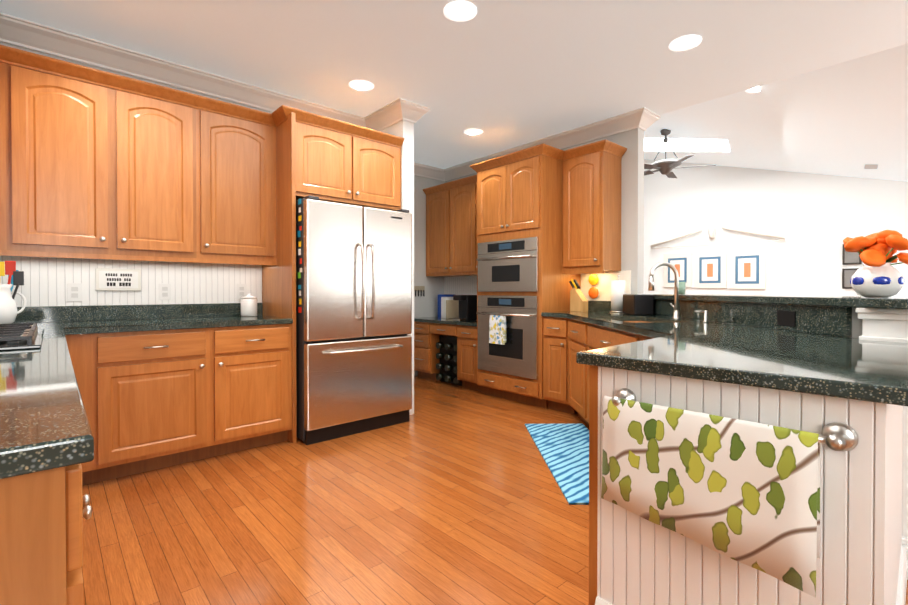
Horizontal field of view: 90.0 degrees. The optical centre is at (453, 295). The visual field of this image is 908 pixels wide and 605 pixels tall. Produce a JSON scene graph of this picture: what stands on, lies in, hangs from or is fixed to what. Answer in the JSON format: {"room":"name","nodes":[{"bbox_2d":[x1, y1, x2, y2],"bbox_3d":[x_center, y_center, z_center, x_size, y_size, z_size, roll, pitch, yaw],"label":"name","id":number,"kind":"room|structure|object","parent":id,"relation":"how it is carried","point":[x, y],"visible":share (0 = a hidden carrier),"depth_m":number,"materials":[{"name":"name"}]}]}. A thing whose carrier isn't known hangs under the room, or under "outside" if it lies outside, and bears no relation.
{"room":"kitchen","nodes":[
{"label":"kitchen","id":0,"kind":"room"},
{"bbox_2d":[0,42,272,322],"bbox_3d":[-2.257,-0.299,3.839,2.920,2.740,1.000,-1,1,-42],"label":"wall","id":1,"kind":"structure","parent":0,"point":[98,68],"depth_m":3.14,"materials":[{"name":"grey paint"}]},
{"bbox_2d":[67,283,81,300],"bbox_3d":[-2.472,-0.020,2.959,0.075,0.118,0.008,-1,1,-42],"label":"electrical outlet","id":2,"kind":"object","parent":1,"relation":"attached to","point":[74,291],"depth_m":2.96,"materials":[{"name":"white plastic"}]},
{"bbox_2d":[71,293,77,297],"bbox_3d":[-2.470,0.002,2.957,0.034,0.028,0.002,-1,1,-42],"label":"socket","id":3,"kind":"object","parent":2,"relation":"attached to","point":[73,295],"depth_m":2.96,"materials":[{"name":"white plastic"}]},
{"bbox_2d":[0,53,199,260],"bbox_3d":[-2.237,-0.788,2.946,0.940,1.065,0.345,-1,1,-42],"label":"upper cabinet","id":4,"kind":"object","parent":1,"relation":"attached to","point":[191,198],"depth_m":2.76,"materials":[{"name":"brown wood"}]},
{"bbox_2d":[95,268,140,290],"bbox_3d":[-2.295,-0.107,3.109,0.250,0.150,0.018,-1,1,-42],"label":"coffee sign","id":5,"kind":"object","parent":1,"relation":"attached to","point":[108,279],"visible":1,"depth_m":3.10,"materials":[{"name":"white"}]},
{"bbox_2d":[12,301,263,323],"bbox_3d":[-2.287,0.117,3.130,1.877,0.099,0.023,-1,1,-42],"label":"backsplash","id":6,"kind":"structure","parent":1,"relation":"attached to","point":[230,308],"depth_m":3.11,"materials":[{"name":"black stone"}]},
{"bbox_2d":[159,284,170,299],"bbox_3d":[-2.097,-0.026,3.292,0.075,0.118,0.008,-1,1,-42],"label":"electrical outlet","id":7,"kind":"object","parent":1,"relation":"attached to","point":[164,289],"depth_m":3.29,"materials":[{"name":"white plastic"}]},
{"bbox_2d":[0,12,363,126],"bbox_3d":[-1.844,-1.600,3.451,2.800,0.130,0.110,-1,1,-42],"label":"crown molding","id":8,"kind":"structure","parent":1,"relation":"attached to","point":[27,34],"depth_m":3.17,"materials":[{"name":"white wood"}]},
{"bbox_2d":[196,101,279,264],"bbox_3d":[-1.680,-0.793,3.440,0.550,1.065,0.345,-1,1,-42],"label":"upper cabinet","id":9,"kind":"object","parent":1,"relation":"attached to","point":[240,152],"depth_m":3.31,"materials":[{"name":"brown wood"}]},
{"bbox_2d":[237,284,246,298],"bbox_3d":[-1.703,-0.032,3.641,0.075,0.118,0.008,-1,1,-42],"label":"electrical outlet","id":10,"kind":"object","parent":1,"relation":"attached to","point":[241,288],"depth_m":3.64,"materials":[{"name":"white plastic"}]},
{"bbox_2d":[280,113,403,210],"bbox_3d":[-1.011,-1.040,3.884,0.983,0.580,0.565,-1,1,-42],"label":"upper cabinet","id":11,"kind":"object","parent":1,"relation":"attached to","point":[324,160],"depth_m":3.59,"materials":[{"name":"brown wood"}]},
{"bbox_2d":[381,120,413,414],"bbox_3d":[-0.928,-0.307,4.631,0.120,2.740,1.580,-1,1,-42],"label":"wall","id":12,"kind":"structure","parent":0,"point":[404,129],"depth_m":4.05,"materials":[{"name":"white paint"}]},
{"bbox_2d":[364,98,415,130],"bbox_3d":[-0.598,-1.606,4.089,0.130,0.130,0.570,-1,1,-42],"label":"crown molding","id":13,"kind":"structure","parent":12,"relation":"attached to","point":[400,109],"depth_m":4.02,"materials":[{"name":"white wood"}]},
{"bbox_2d":[408,104,430,123],"bbox_3d":[-0.726,-1.611,4.557,0.120,0.130,1.440,-1,1,-42],"label":"crown molding","id":14,"kind":"structure","parent":12,"relation":"attached to","point":[421,110],"depth_m":4.03,"materials":[{"name":"white"}]},
{"bbox_2d":[414,175,444,375],"bbox_3d":[-0.721,-0.318,5.792,1.730,2.740,0.120,-1,1,-42],"label":"wall","id":15,"kind":"structure","parent":0,"point":[426,305],"depth_m":5.98,"materials":[{"name":"grey paint"}]},
{"bbox_2d":[414,286,424,295],"bbox_3d":[-0.456,-0.054,5.930,0.180,0.135,0.027,-1,1,-42],"label":"key holder","id":16,"kind":"object","parent":15,"relation":"attached to","point":[419,288],"visible":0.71,"depth_m":5.93,"materials":[{"name":"beige wood"}]},
{"bbox_2d":[414,162,443,179],"bbox_3d":[-0.735,-1.622,5.613,1.490,0.130,0.110,-1,1,-42],"label":"crown molding","id":17,"kind":"structure","parent":15,"relation":"attached to","point":[423,170],"depth_m":5.96,"materials":[{"name":"white wood"}]},
{"bbox_2d":[0,0,907,168],"bbox_3d":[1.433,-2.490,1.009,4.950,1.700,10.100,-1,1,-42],"label":"ceiling","id":18,"kind":"structure","parent":0,"point":[502,75],"depth_m":3.06,"materials":[{"name":"white paint"}]},
{"bbox_2d":[349,80,373,90],"bbox_3d":[-0.734,-1.663,3.606,0.195,0.006,0.195,0,1,39],"label":"recessed light","id":19,"kind":"object","parent":18,"relation":"in","point":[359,85],"depth_m":3.60,"materials":[{"name":"white"}]},
{"bbox_2d":[444,0,476,21],"bbox_3d":[0.037,-1.653,2.647,0.195,0.006,0.195,0,1,24],"label":"recessed light","id":20,"kind":"object","parent":18,"relation":"in","point":[459,11],"depth_m":2.64,"materials":[{"name":"white glass"}]},
{"bbox_2d":[464,129,482,135],"bbox_3d":[0.199,-1.674,4.661,0.195,0.006,0.195,1,1,42],"label":"recessed light","id":21,"kind":"object","parent":18,"relation":"in","point":[472,132],"depth_m":4.66,"materials":[{"name":"white"}]},
{"bbox_2d":[669,35,701,50],"bbox_3d":[1.520,-1.657,2.988,0.195,0.006,0.195,1,1,42],"label":"recessed light","id":22,"kind":"object","parent":18,"relation":"in","point":[687,42],"depth_m":2.98,"materials":[{"name":"white"}]},
{"bbox_2d":[82,376,907,604],"bbox_3d":[2.154,1.092,4.293,15.000,0.050,14.000,-1,1,-42],"label":"floor","id":23,"kind":"structure","parent":0,"point":[449,494],"depth_m":2.17,"materials":[{"name":"brown wood"}]},
{"bbox_2d":[0,465,99,604],"bbox_3d":[-1.060,0.667,0.778,0.628,0.870,0.920,-1,1,-42],"label":"base cabinet","id":24,"kind":"object","parent":23,"relation":"on","point":[41,518],"depth_m":0.61,"materials":[{"name":"brown wood"}]},
{"bbox_2d":[0,313,296,484],"bbox_3d":[-1.284,0.198,1.984,1.900,0.038,3.068,-1,1,-42],"label":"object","id":25,"kind":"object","parent":24,"relation":"on","point":[93,392],"depth_m":2.69,"materials":[{"name":"brown wood"}]},
{"bbox_2d":[0,261,26,323],"bbox_3d":[-2.558,-0.017,2.558,0.219,0.380,0.180,-1,1,-42],"label":"pitcher","id":26,"kind":"object","parent":25,"relation":"on","point":[9,311],"visible":0.94,"depth_m":2.57,"materials":[{"name":"white ceramic"}]},
{"bbox_2d":[0,323,43,350],"bbox_3d":[-1.911,0.160,1.744,0.490,0.042,0.900,-1,1,-42],"label":"cooktop","id":27,"kind":"object","parent":25,"relation":"in","point":[21,336],"visible":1,"depth_m":1.65,"materials":[{"name":"black metal"}]},
{"bbox_2d":[241,294,256,316],"bbox_3d":[-1.595,0.077,3.534,0.120,0.173,0.120,-1,1,-42],"label":"canister","id":28,"kind":"object","parent":25,"relation":"on","point":[248,305],"visible":1,"depth_m":3.48,"materials":[{"name":"white ceramic"}]},
{"bbox_2d":[100,425,295,481],"bbox_3d":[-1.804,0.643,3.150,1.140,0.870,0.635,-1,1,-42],"label":"toe kick","id":29,"kind":"object","parent":23,"relation":"on","point":[170,457],"depth_m":2.93,"materials":[{"name":"brown wood"}]},
{"bbox_2d":[296,196,411,444],"bbox_3d":[-0.927,0.177,3.784,0.929,1.790,0.836,-1,1,-42],"label":"fridge","id":30,"kind":"object","parent":23,"relation":"on","point":[353,318],"visible":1,"depth_m":3.45,"materials":[{"name":"grey metal"}]},
{"bbox_2d":[304,335,411,430],"bbox_3d":[-0.720,0.656,3.559,0.925,0.627,0.065,-1,1,-42],"label":"freezer","id":31,"kind":"object","parent":30,"relation":"in","point":[340,390],"depth_m":3.48,"materials":[{"name":"silver metal"}]},
{"bbox_2d":[414,319,453,380],"bbox_3d":[-0.210,0.690,5.879,0.618,0.720,0.437,-1,1,-42],"label":"base cabinet","id":32,"kind":"object","parent":23,"relation":"on","point":[425,334],"depth_m":5.57,"materials":[{"name":"brown wood"}]},
{"bbox_2d":[422,317,473,326],"bbox_3d":[0.067,0.312,5.555,0.628,0.038,1.285,-1,1,-42],"label":"countertop","id":33,"kind":"structure","parent":32,"relation":"on","point":[424,319],"depth_m":5.42,"materials":[{"name":"black stone"}]},
{"bbox_2d":[438,294,458,317],"bbox_3d":[-0.057,0.140,5.906,0.250,0.300,0.194,-1,1,-42],"label":"books","id":34,"kind":"object","parent":33,"relation":"on","point":[448,306],"visible":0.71,"depth_m":5.83,"materials":[{"name":"blue paper"}]},
{"bbox_2d":[453,295,476,320],"bbox_3d":[0.131,0.146,5.296,0.280,0.299,0.160,-1,1,-42],"label":"coffee maker","id":35,"kind":"object","parent":33,"relation":"on","point":[467,307],"visible":0.96,"depth_m":5.25,"materials":[{"name":"black plastic"}]},
{"bbox_2d":[453,318,465,320],"bbox_3d":[0.064,0.282,5.237,0.100,0.029,0.120,-1,1,-42],"label":"tray","id":36,"kind":"object","parent":35,"relation":"on","point":[454,319],"depth_m":5.21,"materials":[{"name":"silver metal"}]},
{"bbox_2d":[438,335,453,383],"bbox_3d":[0.110,0.774,5.551,0.380,0.560,0.439,-1,1,-42],"label":"wine rack","id":37,"kind":"object","parent":23,"relation":"on","point":[445,343],"depth_m":5.43,"materials":[{"name":"black wood"}]},
{"bbox_2d":[436,342,443,348],"bbox_3d":[-0.169,0.600,5.449,0.069,0.074,0.074,-1,1,-42],"label":"bottle","id":38,"kind":"object","parent":37,"relation":"on","point":[440,344],"depth_m":5.43,"materials":[{"name":"grey glass"}]},
{"bbox_2d":[436,352,443,358],"bbox_3d":[-0.169,0.725,5.450,0.069,0.074,0.074,-1,1,-42],"label":"bottle","id":39,"kind":"object","parent":37,"relation":"on","point":[439,355],"depth_m":5.43,"materials":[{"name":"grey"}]},
{"bbox_2d":[436,363,443,368],"bbox_3d":[-0.169,0.850,5.451,0.069,0.074,0.074,-1,1,-42],"label":"bottle","id":40,"kind":"object","parent":37,"relation":"on","point":[439,365],"depth_m":5.43,"materials":[{"name":"grey glass"}]},
{"bbox_2d":[436,373,443,379],"bbox_3d":[-0.169,0.975,5.453,0.069,0.074,0.074,-1,1,-42],"label":"bottle","id":41,"kind":"object","parent":37,"relation":"on","point":[439,376],"depth_m":5.43,"materials":[{"name":"grey glass"}]},
{"bbox_2d":[444,343,452,349],"bbox_3d":[-0.062,0.601,5.329,0.069,0.074,0.074,-1,1,-42],"label":"bottle","id":42,"kind":"object","parent":37,"relation":"on","point":[448,346],"depth_m":5.31,"materials":[{"name":"grey glass"}]},
{"bbox_2d":[444,354,452,360],"bbox_3d":[-0.062,0.726,5.330,0.069,0.074,0.074,-1,1,-42],"label":"bottle","id":43,"kind":"object","parent":37,"relation":"on","point":[448,356],"depth_m":5.31,"materials":[{"name":"grey glass"}]},
{"bbox_2d":[444,364,452,370],"bbox_3d":[-0.062,0.851,5.332,0.069,0.074,0.074,-1,1,-42],"label":"bottle","id":44,"kind":"object","parent":37,"relation":"on","point":[447,367],"depth_m":5.31,"materials":[{"name":"grey glass"}]},
{"bbox_2d":[444,375,452,381],"bbox_3d":[-0.062,0.976,5.333,0.069,0.074,0.074,-1,1,-42],"label":"bottle","id":45,"kind":"object","parent":37,"relation":"on","point":[447,378],"depth_m":5.31,"materials":[{"name":"grey glass"}]},
{"bbox_2d":[453,377,461,383],"bbox_3d":[0.044,0.978,5.213,0.069,0.074,0.074,-1,1,-42],"label":"bottle","id":46,"kind":"object","parent":37,"relation":"on","point":[456,380],"depth_m":5.18,"materials":[{"name":"grey glass"}]},
{"bbox_2d":[454,323,473,389],"bbox_3d":[0.377,0.697,5.218,0.618,0.720,0.370,-1,1,-42],"label":"base cabinet","id":47,"kind":"object","parent":23,"relation":"on","point":[463,333],"depth_m":5.07,"materials":[{"name":"brown wood"}]},
{"bbox_2d":[474,147,581,407],"bbox_3d":[0.762,-0.138,4.732,0.676,2.400,0.855,-1,1,-42],"label":"tall cabinet","id":48,"kind":"object","parent":23,"relation":"on","point":[524,190],"depth_m":4.37,"materials":[{"name":"brown wood"}]},
{"bbox_2d":[474,295,537,382],"bbox_3d":[0.724,0.393,4.705,0.581,0.775,0.784,-1,1,-42],"label":"oven","id":49,"kind":"object","parent":48,"relation":"in","point":[505,326],"depth_m":4.47,"materials":[{"name":"silver metal"}]},
{"bbox_2d":[525,423,588,504],"bbox_3d":[0.831,1.073,3.056,0.480,0.010,1.400,0,1,-1],"label":"rug","id":50,"kind":"object","parent":23,"relation":"on","point":[563,449],"visible":0.64,"depth_m":3.05,"materials":[{"name":"blue fabric"}]},
{"bbox_2d":[542,316,576,413],"bbox_3d":[1.151,0.631,4.323,0.648,0.870,0.286,-1,1,-42],"label":"base cabinet","id":51,"kind":"object","parent":23,"relation":"on","point":[555,338],"depth_m":4.11,"materials":[{"name":"brown wood"}]},
{"bbox_2d":[541,306,907,402],"bbox_3d":[1.707,0.559,3.055,1.730,1.040,1.823,-1,1,-42],"label":"base cabinet","id":52,"kind":"object","parent":23,"relation":"on","point":[867,325],"depth_m":2.34,"materials":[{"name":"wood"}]},
{"bbox_2d":[653,294,907,309],"bbox_3d":[1.860,0.020,2.916,1.993,0.038,2.193,-1,1,-42],"label":"countertop","id":53,"kind":"structure","parent":52,"relation":"on","point":[814,302],"depth_m":2.27,"materials":[{"name":"black stone"}]},
{"bbox_2d":[679,282,685,293],"bbox_3d":[1.796,-0.057,3.604,0.076,0.100,0.076,-1,1,-42],"label":"glass tumbler","id":54,"kind":"object","parent":53,"relation":"on","point":[682,285],"visible":0.56,"depth_m":3.57,"materials":[{"name":"green"}]},
{"bbox_2d":[843,230,907,297],"bbox_3d":[1.797,-0.130,1.906,0.272,0.280,0.254,-1,1,-42],"label":"flower vase","id":55,"kind":"object","parent":53,"relation":"on","point":[876,275],"visible":1,"depth_m":1.86,"materials":[{"name":"white ceramic"}]},
{"bbox_2d":[569,366,907,604],"bbox_3d":[1.090,0.659,1.622,1.156,0.870,0.744,-1,1,-42],"label":"base cabinet","id":56,"kind":"object","parent":23,"relation":"on","point":[634,560],"depth_m":1.20,"materials":[{"name":"white wood"}]},
{"bbox_2d":[601,388,858,597],"bbox_3d":[0.669,0.474,1.187,0.101,0.376,0.571,-1,1,-42],"label":"towel","id":57,"kind":"object","parent":56,"relation":"attached to","point":[744,492],"visible":1,"depth_m":1.13,"materials":[{"name":"multicoloured fabric"}]},
{"bbox_2d":[568,322,907,409],"bbox_3d":[1.113,0.191,2.762,2.772,0.038,2.559,-1,1,-42],"label":"countertop","id":58,"kind":"structure","parent":56,"relation":"on","point":[853,370],"depth_m":1.36,"materials":[{"name":"black stone"}]},
{"bbox_2d":[569,279,587,311],"bbox_3d":[1.189,0.001,4.359,0.090,0.309,0.166,-1,1,-42],"label":"knife block","id":59,"kind":"object","parent":58,"relation":"on","point":[578,301],"visible":1,"depth_m":4.33,"materials":[{"name":"brown wood"}]},
{"bbox_2d":[610,275,624,312],"bbox_3d":[1.518,-0.018,4.199,0.150,0.350,0.150,-1,1,-42],"label":"paper towel","id":60,"kind":"object","parent":58,"relation":"on","point":[617,289],"visible":0.9,"depth_m":4.14,"materials":[{"name":"white paper"}]},
{"bbox_2d":[623,294,653,314],"bbox_3d":[1.544,0.075,3.814,0.160,0.170,0.260,0,1,-1],"label":"toaster","id":61,"kind":"object","parent":58,"relation":"on","point":[638,304],"visible":1,"depth_m":3.69,"materials":[{"name":"black plastic"}]},
{"bbox_2d":[648,262,680,318],"bbox_3d":[1.512,-0.035,3.242,0.216,0.403,0.166,-1,1,-42],"label":"faucet","id":62,"kind":"object","parent":58,"relation":"on","point":[676,291],"visible":1,"depth_m":3.22,"materials":[{"name":"silver metal"}]},
{"bbox_2d":[694,310,708,322],"bbox_3d":[1.556,0.133,2.853,0.073,0.075,0.066,-1,1,-42],"label":"soap dispenser","id":63,"kind":"object","parent":58,"relation":"on","point":[705,316],"visible":1,"depth_m":2.85,"materials":[{"name":"silver metal"}]},
{"bbox_2d":[478,227,533,290],"bbox_3d":[0.724,-0.340,4.697,0.581,0.595,0.744,-1,1,-42],"label":"oven","id":64,"kind":"object","parent":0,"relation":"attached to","point":[517,242],"depth_m":4.49,"materials":[{"name":"silver metal"}]},
{"bbox_2d":[445,128,643,293],"bbox_3d":[0.830,-1.113,5.249,0.120,4.340,2.740,-1,1,-42],"label":"wall","id":65,"kind":"structure","parent":0,"point":[632,207],"depth_m":4.24,"materials":[{"name":"grey paint"}]},
{"bbox_2d":[424,179,473,278],"bbox_3d":[0.065,-0.799,5.758,0.348,1.100,0.962,-1,1,-42],"label":"upper cabinet","id":66,"kind":"object","parent":65,"relation":"attached to","point":[449,210],"depth_m":5.64,"materials":[{"name":"brown wood"}]},
{"bbox_2d":[441,107,651,180],"bbox_3d":[0.781,-1.617,5.126,0.110,0.130,2.850,-1,1,-42],"label":"crown molding","id":67,"kind":"structure","parent":65,"relation":"attached to","point":[639,118],"depth_m":4.56,"materials":[{"name":"white wood"}]},
{"bbox_2d":[562,143,621,274],"bbox_3d":[1.313,-0.784,4.352,0.348,1.100,0.435,-1,1,-42],"label":"upper cabinet","id":68,"kind":"object","parent":65,"relation":"attached to","point":[591,178],"depth_m":4.21,"materials":[{"name":"brown wood"}]},
{"bbox_2d":[588,273,598,298],"bbox_3d":[1.387,-0.091,4.503,0.017,0.250,0.114,-1,1,-42],"label":"fish plate","id":69,"kind":"object","parent":65,"relation":"attached to","point":[593,292],"visible":0.94,"depth_m":4.50,"materials":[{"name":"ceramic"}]},
{"bbox_2d":[644,159,907,296],"bbox_3d":[4.193,-1.571,8.084,0.120,5.200,11.000,-1,1,-42],"label":"wall","id":70,"kind":"structure","parent":0,"point":[815,220],"depth_m":7.08,"materials":[{"name":"white paint"}]},
{"bbox_2d":[663,249,765,288],"bbox_3d":[4.389,-0.431,7.754,0.038,0.636,1.595,-1,1,-42],"label":"picture frames","id":71,"kind":"object","parent":70,"relation":"attached to","point":[747,269],"depth_m":7.65,"materials":[{"name":"white"}]},
{"bbox_2d":[670,260,683,280],"bbox_3d":[4.009,-0.449,8.159,0.002,0.363,0.248,-1,1,-42],"label":"art","id":72,"kind":"object","parent":71,"relation":"attached to","point":[678,264],"depth_m":8.14,"materials":[{"name":"white paper"}]},
{"bbox_2d":[702,259,717,280],"bbox_3d":[4.368,-0.432,7.754,0.002,0.368,0.254,-1,1,-42],"label":"art","id":73,"kind":"object","parent":71,"relation":"attached to","point":[709,266],"depth_m":7.75,"materials":[{"name":"white paper"}]},
{"bbox_2d":[738,258,755,280],"bbox_3d":[4.736,-0.414,7.340,0.002,0.372,0.255,-1,1,-42],"label":"art","id":74,"kind":"object","parent":71,"relation":"attached to","point":[746,266],"depth_m":7.34,"materials":[{"name":"white paper"}]},
{"bbox_2d":[651,224,784,248],"bbox_3d":[4.365,-1.025,7.700,0.120,0.362,2.077,-1,1,-42],"label":"wall decor","id":75,"kind":"object","parent":70,"relation":"attached to","point":[711,229],"visible":1,"depth_m":7.65,"materials":[{"name":"white"}]},
{"bbox_2d":[842,244,861,288],"bbox_3d":[5.601,-0.408,6.389,0.038,0.625,0.203,-1,1,-42],"label":"picture frames","id":76,"kind":"object","parent":70,"relation":"attached to","point":[848,258],"depth_m":6.41,"materials":[{"name":"black"}]},
{"bbox_2d":[844,270,856,286],"bbox_3d":[5.591,-0.236,6.384,0.004,0.236,0.155,-1,1,-42],"label":"art","id":77,"kind":"object","parent":76,"relation":"attached to","point":[848,274],"depth_m":6.41,"materials":[{"name":"grey"}]},
{"bbox_2d":[845,251,858,262],"bbox_3d":[5.591,-0.580,6.380,0.004,0.244,0.155,-1,1,-42],"label":"art","id":78,"kind":"object","parent":76,"relation":"attached to","point":[850,257],"depth_m":6.38,"materials":[{"name":"grey"}]},
{"bbox_2d":[644,40,907,180],"bbox_3d":[2.548,-2.511,6.613,4.280,3.645,11.000,-1,1,-42],"label":"ceiling","id":79,"kind":"structure","parent":0,"point":[849,118],"depth_m":4.92,"materials":[{"name":"white paint"}]},
{"bbox_2d":[644,129,715,177],"bbox_3d":[2.950,-2.003,6.390,1.214,0.617,1.179,-1,1,-42],"label":"ceiling fan","id":80,"kind":"object","parent":79,"relation":"hanging from","point":[665,167],"visible":0.92,"depth_m":6.29,"materials":[{"name":"grey metal"}]},
{"bbox_2d":[644,138,729,151],"bbox_3d":[3.449,-2.337,7.127,1.044,0.485,1.840,-1,1,-42],"label":"skylight","id":81,"kind":"object","parent":79,"relation":"attached to","point":[682,145],"depth_m":6.87,"materials":[{"name":"white"}]},
{"bbox_2d":[746,86,760,92],"bbox_3d":[2.840,-1.931,4.238,0.195,0.006,0.195,0,1,39],"label":"recessed light","id":82,"kind":"object","parent":79,"relation":"in","point":[753,90],"depth_m":4.28,"materials":[{"name":"white"}]},
{"bbox_2d":[864,164,877,168],"bbox_3d":[5.264,-1.623,5.732,0.299,0.041,0.162,-1,1,-42],"label":"ceiling vent","id":83,"kind":"object","parent":79,"relation":"in","point":[870,166],"visible":1,"depth_m":5.72,"materials":[{"name":"grey metal"}]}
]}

